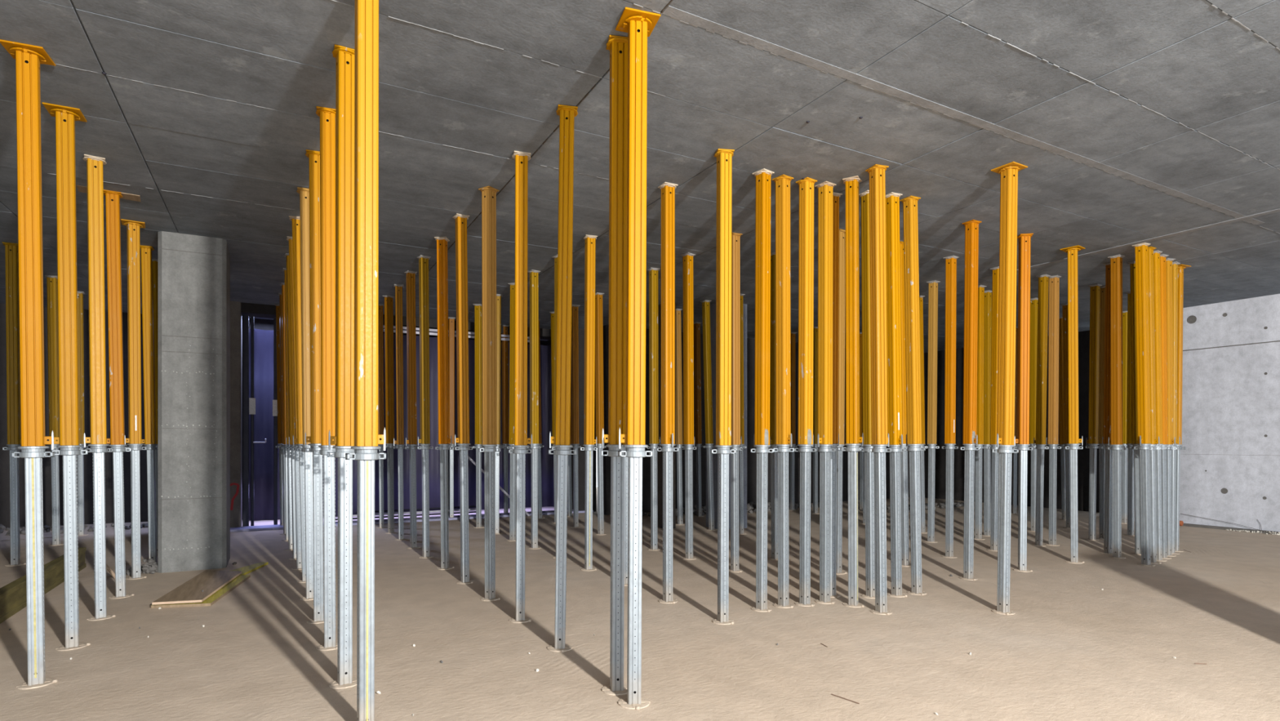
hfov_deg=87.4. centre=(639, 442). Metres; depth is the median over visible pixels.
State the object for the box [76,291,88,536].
prop
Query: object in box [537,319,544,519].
prop
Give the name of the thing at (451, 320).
prop
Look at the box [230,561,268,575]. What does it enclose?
board
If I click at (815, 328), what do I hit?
prop
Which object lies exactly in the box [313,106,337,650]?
prop
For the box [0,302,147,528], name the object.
wall
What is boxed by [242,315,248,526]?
steel post
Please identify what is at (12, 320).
prop
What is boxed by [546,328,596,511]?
wall
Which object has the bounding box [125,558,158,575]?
rubble heap
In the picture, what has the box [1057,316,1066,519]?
prop
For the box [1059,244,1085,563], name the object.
prop
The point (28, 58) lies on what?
prop
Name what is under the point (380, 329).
prop
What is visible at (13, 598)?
timber beam
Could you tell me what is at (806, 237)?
prop
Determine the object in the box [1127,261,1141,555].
prop
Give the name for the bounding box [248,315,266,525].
steel post
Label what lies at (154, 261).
prop
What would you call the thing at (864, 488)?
prop
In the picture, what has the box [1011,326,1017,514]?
prop
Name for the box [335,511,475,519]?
rail
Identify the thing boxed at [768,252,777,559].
prop
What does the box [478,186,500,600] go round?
prop
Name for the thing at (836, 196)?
prop
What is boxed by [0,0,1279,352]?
ceiling
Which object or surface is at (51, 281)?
prop
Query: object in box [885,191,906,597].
prop
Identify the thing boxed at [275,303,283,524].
prop
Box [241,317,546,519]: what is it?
wall
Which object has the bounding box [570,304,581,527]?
prop
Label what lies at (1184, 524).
batten
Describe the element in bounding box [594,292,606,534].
prop
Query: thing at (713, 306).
concrete column
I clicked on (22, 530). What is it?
rubble heap
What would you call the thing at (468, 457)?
tube
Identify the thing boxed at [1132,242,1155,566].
prop
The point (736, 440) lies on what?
prop
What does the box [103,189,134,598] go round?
prop
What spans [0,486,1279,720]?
floor
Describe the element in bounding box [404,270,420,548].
prop
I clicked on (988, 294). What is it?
prop
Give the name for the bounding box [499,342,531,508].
plastic sheet
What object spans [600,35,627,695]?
prop
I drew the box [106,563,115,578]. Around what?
wood offcut
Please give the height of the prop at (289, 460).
3.270 m
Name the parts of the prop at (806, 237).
plate, plate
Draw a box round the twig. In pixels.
[831,693,859,703]
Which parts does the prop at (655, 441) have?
plate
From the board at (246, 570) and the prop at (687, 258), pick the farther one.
the prop at (687, 258)
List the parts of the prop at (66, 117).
handle, plate, plate, handle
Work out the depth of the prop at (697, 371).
11.27 m
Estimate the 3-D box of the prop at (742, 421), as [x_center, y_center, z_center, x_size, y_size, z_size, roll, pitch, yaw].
[1.373,-0.385,9.156,0.164,3.270,0.154,0,0,-27]
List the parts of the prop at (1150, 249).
plate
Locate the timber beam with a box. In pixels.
[0,546,86,623]
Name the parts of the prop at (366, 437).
handle, handle, release lever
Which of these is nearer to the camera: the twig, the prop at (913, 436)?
the twig
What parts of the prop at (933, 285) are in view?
plate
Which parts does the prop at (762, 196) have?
plate, plate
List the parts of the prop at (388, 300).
plate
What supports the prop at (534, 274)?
on the floor
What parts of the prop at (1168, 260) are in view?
plate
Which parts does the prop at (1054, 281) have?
plate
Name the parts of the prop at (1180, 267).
plate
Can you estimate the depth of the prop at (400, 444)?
8.59 m
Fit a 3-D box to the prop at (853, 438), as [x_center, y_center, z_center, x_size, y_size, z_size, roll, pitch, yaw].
[1.637,-0.383,5.144,0.157,3.267,0.165,0,0,-29]
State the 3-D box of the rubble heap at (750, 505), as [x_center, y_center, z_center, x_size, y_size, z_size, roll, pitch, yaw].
[1.766,1.192,12.188,4.262,0.201,0.950,0,0,-29]
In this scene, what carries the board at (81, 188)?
attached to the ceiling
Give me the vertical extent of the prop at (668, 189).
3.266 m
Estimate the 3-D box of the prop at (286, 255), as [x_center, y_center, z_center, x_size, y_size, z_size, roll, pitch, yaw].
[-3.726,-0.384,7.216,0.194,3.271,0.168,0,0,-27]
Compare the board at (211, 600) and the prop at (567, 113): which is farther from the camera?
the board at (211, 600)
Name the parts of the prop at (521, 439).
plate, plate, handle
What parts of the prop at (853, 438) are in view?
plate, plate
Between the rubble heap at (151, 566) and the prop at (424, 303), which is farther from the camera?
the prop at (424, 303)
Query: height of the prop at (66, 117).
3.271 m
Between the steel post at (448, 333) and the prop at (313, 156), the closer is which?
the prop at (313, 156)
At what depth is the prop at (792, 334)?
12.30 m
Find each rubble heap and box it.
[0,523,147,534]
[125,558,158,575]
[642,502,819,517]
[861,502,964,512]
[1225,528,1279,534]
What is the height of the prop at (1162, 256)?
3.270 m
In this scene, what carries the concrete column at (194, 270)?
on the floor
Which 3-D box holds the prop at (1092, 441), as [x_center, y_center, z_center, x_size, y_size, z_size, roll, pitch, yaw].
[5.820,-0.384,8.605,0.177,3.271,0.158,0,0,-24]
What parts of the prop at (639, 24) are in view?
release lever, handle, plate, plate, handle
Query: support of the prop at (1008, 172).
on the floor
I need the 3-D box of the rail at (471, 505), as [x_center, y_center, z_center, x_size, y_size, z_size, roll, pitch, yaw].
[-3.581,1.085,10.850,1.900,0.034,0.028,0,0,-29]
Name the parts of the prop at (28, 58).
handle, plate, plate, handle, release lever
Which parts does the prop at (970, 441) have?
plate, plate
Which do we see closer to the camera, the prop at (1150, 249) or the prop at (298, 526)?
the prop at (298, 526)
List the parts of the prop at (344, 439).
release lever, handle, plate, plate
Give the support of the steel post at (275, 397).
on the floor
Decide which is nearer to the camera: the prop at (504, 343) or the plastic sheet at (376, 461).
the plastic sheet at (376, 461)
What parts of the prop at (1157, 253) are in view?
plate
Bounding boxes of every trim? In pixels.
[230,509,593,532]
[240,302,551,339]
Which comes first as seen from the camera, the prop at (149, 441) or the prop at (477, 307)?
the prop at (149, 441)
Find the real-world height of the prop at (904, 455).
3.271 m
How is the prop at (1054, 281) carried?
on the floor
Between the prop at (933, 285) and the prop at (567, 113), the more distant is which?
the prop at (933, 285)
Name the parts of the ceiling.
panel, panel, panel, panel, panel, panel, panel, panel, panel, panel, panel, panel, panel, panel, panel, panel, panel, panel, panel, panel, panel, panel, panel, panel, panel, panel, panel, panel, panel, panel, panel, panel, panel, panel, panel, panel, panel, panel, panel, panel, panel, panel, panel, panel, panel, panel, panel, panel, panel, panel, panel, panel, panel, panel, panel, panel, panel, panel, panel, panel, panel, panel, panel, panel, panel, panel, panel, panel, panel, panel, panel, panel, panel, panel, panel, panel, panel, panel, panel, panel, panel, panel, panel, panel, panel, panel, panel, panel, panel, panel, panel, panel, panel, panel, panel, panel, panel, panel, panel, panel, panel, panel, panel, panel, panel, panel, panel, panel, panel, panel, panel, panel, panel, panel, panel, panel, panel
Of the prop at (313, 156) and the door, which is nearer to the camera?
the prop at (313, 156)
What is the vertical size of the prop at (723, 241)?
3.266 m
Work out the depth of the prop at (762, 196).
4.98 m
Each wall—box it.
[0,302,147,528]
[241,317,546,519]
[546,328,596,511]
[603,324,909,515]
[924,330,1099,512]
[1127,293,1279,531]
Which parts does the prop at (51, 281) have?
plate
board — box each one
[76,185,140,201]
[151,574,250,608]
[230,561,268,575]
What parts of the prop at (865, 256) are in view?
plate, plate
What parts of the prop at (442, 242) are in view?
plate, plate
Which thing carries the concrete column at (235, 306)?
on the floor
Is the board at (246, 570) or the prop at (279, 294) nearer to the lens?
the board at (246, 570)
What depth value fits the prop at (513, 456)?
8.50 m
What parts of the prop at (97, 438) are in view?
plate, plate, handle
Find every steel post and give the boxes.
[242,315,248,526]
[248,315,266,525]
[272,317,277,524]
[448,333,449,515]
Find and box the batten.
[1182,523,1279,533]
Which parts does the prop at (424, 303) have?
plate, plate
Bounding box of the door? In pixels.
[248,328,279,519]
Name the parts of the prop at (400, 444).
plate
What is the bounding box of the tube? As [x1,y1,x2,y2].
[467,455,529,515]
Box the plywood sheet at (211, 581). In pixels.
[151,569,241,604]
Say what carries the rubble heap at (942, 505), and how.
on the floor
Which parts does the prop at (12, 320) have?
plate, plate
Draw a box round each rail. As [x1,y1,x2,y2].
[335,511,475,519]
[352,508,475,515]
[355,505,475,513]
[382,324,540,342]
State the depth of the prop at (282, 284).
8.51 m
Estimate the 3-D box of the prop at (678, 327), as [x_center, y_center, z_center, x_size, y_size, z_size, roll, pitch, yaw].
[0.598,-0.384,10.181,0.183,3.271,0.162,0,0,-26]
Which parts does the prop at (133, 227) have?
plate, plate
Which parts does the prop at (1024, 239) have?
plate, plate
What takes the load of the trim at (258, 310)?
attached to the wall at (262, 324)
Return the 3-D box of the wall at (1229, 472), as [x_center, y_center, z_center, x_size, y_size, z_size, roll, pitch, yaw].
[11.382,-0.391,4.554,0.354,3.282,15.100,0,0,-29]
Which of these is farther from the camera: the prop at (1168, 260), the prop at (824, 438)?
the prop at (1168, 260)
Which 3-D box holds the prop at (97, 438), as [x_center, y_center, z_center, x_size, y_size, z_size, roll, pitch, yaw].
[-3.853,-0.384,4.772,0.172,3.271,0.177,0,0,44]
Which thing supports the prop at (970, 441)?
on the floor
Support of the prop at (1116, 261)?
on the floor
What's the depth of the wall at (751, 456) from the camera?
12.98 m
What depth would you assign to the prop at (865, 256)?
5.41 m
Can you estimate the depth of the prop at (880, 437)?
4.90 m
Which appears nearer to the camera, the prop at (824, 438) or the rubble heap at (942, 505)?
the prop at (824, 438)
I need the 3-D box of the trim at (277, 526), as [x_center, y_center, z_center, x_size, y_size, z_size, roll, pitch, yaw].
[-3.567,1.232,10.669,6.050,0.035,0.350,0,0,-29]
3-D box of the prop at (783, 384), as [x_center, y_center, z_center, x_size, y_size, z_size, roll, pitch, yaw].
[1.098,-0.383,5.122,0.164,3.267,0.164,0,0,-29]
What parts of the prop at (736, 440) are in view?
plate, plate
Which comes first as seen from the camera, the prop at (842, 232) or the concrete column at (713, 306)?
the prop at (842, 232)
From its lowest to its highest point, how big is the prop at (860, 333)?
3.269 m
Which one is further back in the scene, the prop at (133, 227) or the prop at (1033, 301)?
the prop at (1033, 301)
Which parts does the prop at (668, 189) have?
plate, plate, release lever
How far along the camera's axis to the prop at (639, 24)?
3.18 m
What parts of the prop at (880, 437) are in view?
plate, plate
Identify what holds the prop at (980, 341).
on the floor
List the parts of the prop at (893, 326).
plate, plate, release lever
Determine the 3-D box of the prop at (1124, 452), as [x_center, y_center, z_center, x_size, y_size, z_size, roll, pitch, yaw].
[7.482,-0.385,10.339,0.167,3.270,0.155,0,0,-9]
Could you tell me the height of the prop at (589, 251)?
3.270 m
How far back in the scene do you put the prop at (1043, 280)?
8.09 m
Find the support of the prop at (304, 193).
on the floor
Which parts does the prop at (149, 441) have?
plate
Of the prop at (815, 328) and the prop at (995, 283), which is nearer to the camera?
the prop at (995, 283)
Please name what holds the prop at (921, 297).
on the floor
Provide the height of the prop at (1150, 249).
3.271 m
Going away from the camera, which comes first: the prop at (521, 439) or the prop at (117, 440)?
the prop at (521, 439)
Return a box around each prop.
[0,39,57,688]
[2,242,26,566]
[41,102,90,650]
[44,275,63,546]
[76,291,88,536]
[82,154,115,620]
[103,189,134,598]
[120,218,146,579]
[139,244,158,563]
[151,258,158,555]
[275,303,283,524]
[278,293,285,534]
[280,282,288,541]
[282,267,292,550]
[284,253,296,559]
[286,235,302,569]
[288,215,306,582]
[296,186,313,599]
[304,149,324,623]
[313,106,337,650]
[327,44,356,688]
[345,0,386,720]
[376,303,386,528]
[382,294,396,533]
[393,284,407,540]
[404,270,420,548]
[416,254,433,558]
[434,236,454,569]
[448,316,457,517]
[452,213,474,583]
[472,303,484,528]
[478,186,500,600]
[494,293,503,533]
[500,324,509,512]
[506,282,515,541]
[508,151,533,622]
[527,269,541,549]
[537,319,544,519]
[546,104,577,652]
[549,311,555,523]
[551,254,557,558]
[567,375,573,516]
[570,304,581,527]
[580,234,597,570]
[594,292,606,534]
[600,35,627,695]
[615,7,661,709]
[624,456,628,585]
[646,267,661,550]
[657,182,678,603]
[675,308,684,524]
[680,252,696,559]
[693,321,703,516]
[700,299,716,530]
[711,148,735,624]
[728,232,743,572]
[738,293,746,534]
[751,168,774,611]
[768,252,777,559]
[772,174,794,608]
[788,332,796,510]
[794,177,817,606]
[810,326,819,513]
[814,181,835,604]
[830,191,842,597]
[835,228,846,573]
[841,175,864,607]
[857,332,862,510]
[858,190,875,598]
[860,310,865,524]
[865,164,892,614]
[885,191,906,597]
[899,195,926,595]
[899,241,911,566]
[919,295,927,533]
[924,280,940,542]
[942,255,959,557]
[959,219,982,580]
[973,284,986,539]
[982,289,991,536]
[986,266,999,551]
[991,161,1027,614]
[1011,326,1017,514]
[1013,233,1033,571]
[1027,297,1038,531]
[1031,274,1050,546]
[1044,275,1061,545]
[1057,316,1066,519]
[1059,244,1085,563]
[1060,302,1070,528]
[1084,283,1102,540]
[1096,285,1105,539]
[1099,262,1112,554]
[1107,254,1125,558]
[1121,310,1127,524]
[1124,291,1134,536]
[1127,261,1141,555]
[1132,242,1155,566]
[1147,246,1161,563]
[1153,249,1167,560]
[1160,253,1171,559]
[1165,257,1177,555]
[1171,261,1180,554]
[1175,264,1191,551]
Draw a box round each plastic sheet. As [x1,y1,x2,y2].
[322,333,387,516]
[393,333,440,512]
[453,337,484,509]
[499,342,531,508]
[540,344,554,506]
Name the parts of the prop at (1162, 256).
plate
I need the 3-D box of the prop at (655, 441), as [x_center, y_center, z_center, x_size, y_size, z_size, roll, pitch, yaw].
[0.164,-0.383,7.811,0.157,3.266,0.154,0,0,-29]
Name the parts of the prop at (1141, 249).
plate, plate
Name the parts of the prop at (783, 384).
plate, plate, release lever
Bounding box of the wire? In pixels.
[1182,513,1270,533]
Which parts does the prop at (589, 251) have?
plate, plate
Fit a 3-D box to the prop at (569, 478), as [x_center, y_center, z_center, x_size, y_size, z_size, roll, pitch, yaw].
[-1.197,-0.384,11.294,0.188,3.271,0.163,0,0,-24]
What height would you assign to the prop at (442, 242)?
3.270 m
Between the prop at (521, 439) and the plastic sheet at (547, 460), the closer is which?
the prop at (521, 439)
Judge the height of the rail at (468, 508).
0.034 m
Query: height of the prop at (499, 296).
3.267 m
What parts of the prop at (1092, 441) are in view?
plate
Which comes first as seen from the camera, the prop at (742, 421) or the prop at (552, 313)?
the prop at (742, 421)
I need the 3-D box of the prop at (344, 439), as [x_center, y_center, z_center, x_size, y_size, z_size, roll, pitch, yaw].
[-1.528,-0.383,3.474,0.167,3.266,0.154,0,0,-29]
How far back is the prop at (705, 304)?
9.53 m
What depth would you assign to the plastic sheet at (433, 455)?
11.02 m
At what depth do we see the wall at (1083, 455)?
13.89 m
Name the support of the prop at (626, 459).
on the floor
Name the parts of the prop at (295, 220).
plate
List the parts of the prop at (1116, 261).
plate, plate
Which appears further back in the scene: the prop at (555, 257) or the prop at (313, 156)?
the prop at (555, 257)
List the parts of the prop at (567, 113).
release lever, plate, plate, handle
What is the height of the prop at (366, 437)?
3.267 m
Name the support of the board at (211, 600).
on the floor
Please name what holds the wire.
on the floor
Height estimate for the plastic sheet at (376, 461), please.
2.910 m
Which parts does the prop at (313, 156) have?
handle, plate, plate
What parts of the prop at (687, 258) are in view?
plate, plate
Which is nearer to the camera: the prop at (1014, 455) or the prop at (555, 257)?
the prop at (555, 257)
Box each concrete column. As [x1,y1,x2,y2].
[158,231,230,573]
[230,301,241,527]
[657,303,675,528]
[706,302,746,528]
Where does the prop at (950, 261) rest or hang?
on the floor
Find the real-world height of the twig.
0.004 m
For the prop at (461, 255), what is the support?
on the floor
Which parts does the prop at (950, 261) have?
plate, plate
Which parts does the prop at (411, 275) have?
plate, plate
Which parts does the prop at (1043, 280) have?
plate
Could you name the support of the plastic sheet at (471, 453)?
hanging from the rail at (394, 326)
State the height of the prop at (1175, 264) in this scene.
3.270 m
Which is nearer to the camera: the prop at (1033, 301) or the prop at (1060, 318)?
the prop at (1033, 301)
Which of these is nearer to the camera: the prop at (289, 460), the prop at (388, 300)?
the prop at (289, 460)
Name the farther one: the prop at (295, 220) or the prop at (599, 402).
the prop at (599, 402)
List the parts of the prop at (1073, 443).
plate, plate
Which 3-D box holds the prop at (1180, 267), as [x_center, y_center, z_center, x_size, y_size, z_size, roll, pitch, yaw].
[6.184,-0.385,7.707,0.196,3.271,0.181,0,0,-23]
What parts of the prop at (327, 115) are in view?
handle, plate, plate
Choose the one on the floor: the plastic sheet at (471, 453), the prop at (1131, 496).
the prop at (1131, 496)
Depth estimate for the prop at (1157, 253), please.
7.07 m
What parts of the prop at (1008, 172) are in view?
release lever, plate, plate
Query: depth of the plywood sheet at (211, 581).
5.54 m
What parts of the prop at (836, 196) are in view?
plate, plate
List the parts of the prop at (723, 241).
plate, plate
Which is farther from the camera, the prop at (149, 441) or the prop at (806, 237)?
the prop at (149, 441)
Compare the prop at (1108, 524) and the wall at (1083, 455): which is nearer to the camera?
the prop at (1108, 524)
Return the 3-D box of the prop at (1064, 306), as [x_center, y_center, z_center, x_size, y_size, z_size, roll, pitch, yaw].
[6.260,-0.384,9.786,0.174,3.270,0.160,0,0,-24]
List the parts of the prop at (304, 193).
plate, plate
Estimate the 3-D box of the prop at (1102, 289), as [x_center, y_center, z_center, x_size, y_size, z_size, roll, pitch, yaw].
[6.008,-0.385,8.683,0.164,3.270,0.162,0,0,-22]
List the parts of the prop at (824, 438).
release lever, plate, plate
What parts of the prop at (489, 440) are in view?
plate, plate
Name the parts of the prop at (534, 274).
plate, plate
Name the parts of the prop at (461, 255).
plate, plate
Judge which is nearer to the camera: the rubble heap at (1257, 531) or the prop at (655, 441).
the prop at (655, 441)
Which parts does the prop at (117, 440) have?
plate, plate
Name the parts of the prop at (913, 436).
plate, plate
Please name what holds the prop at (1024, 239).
on the floor
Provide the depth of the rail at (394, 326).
10.97 m
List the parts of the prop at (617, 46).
release lever, handle, plate, plate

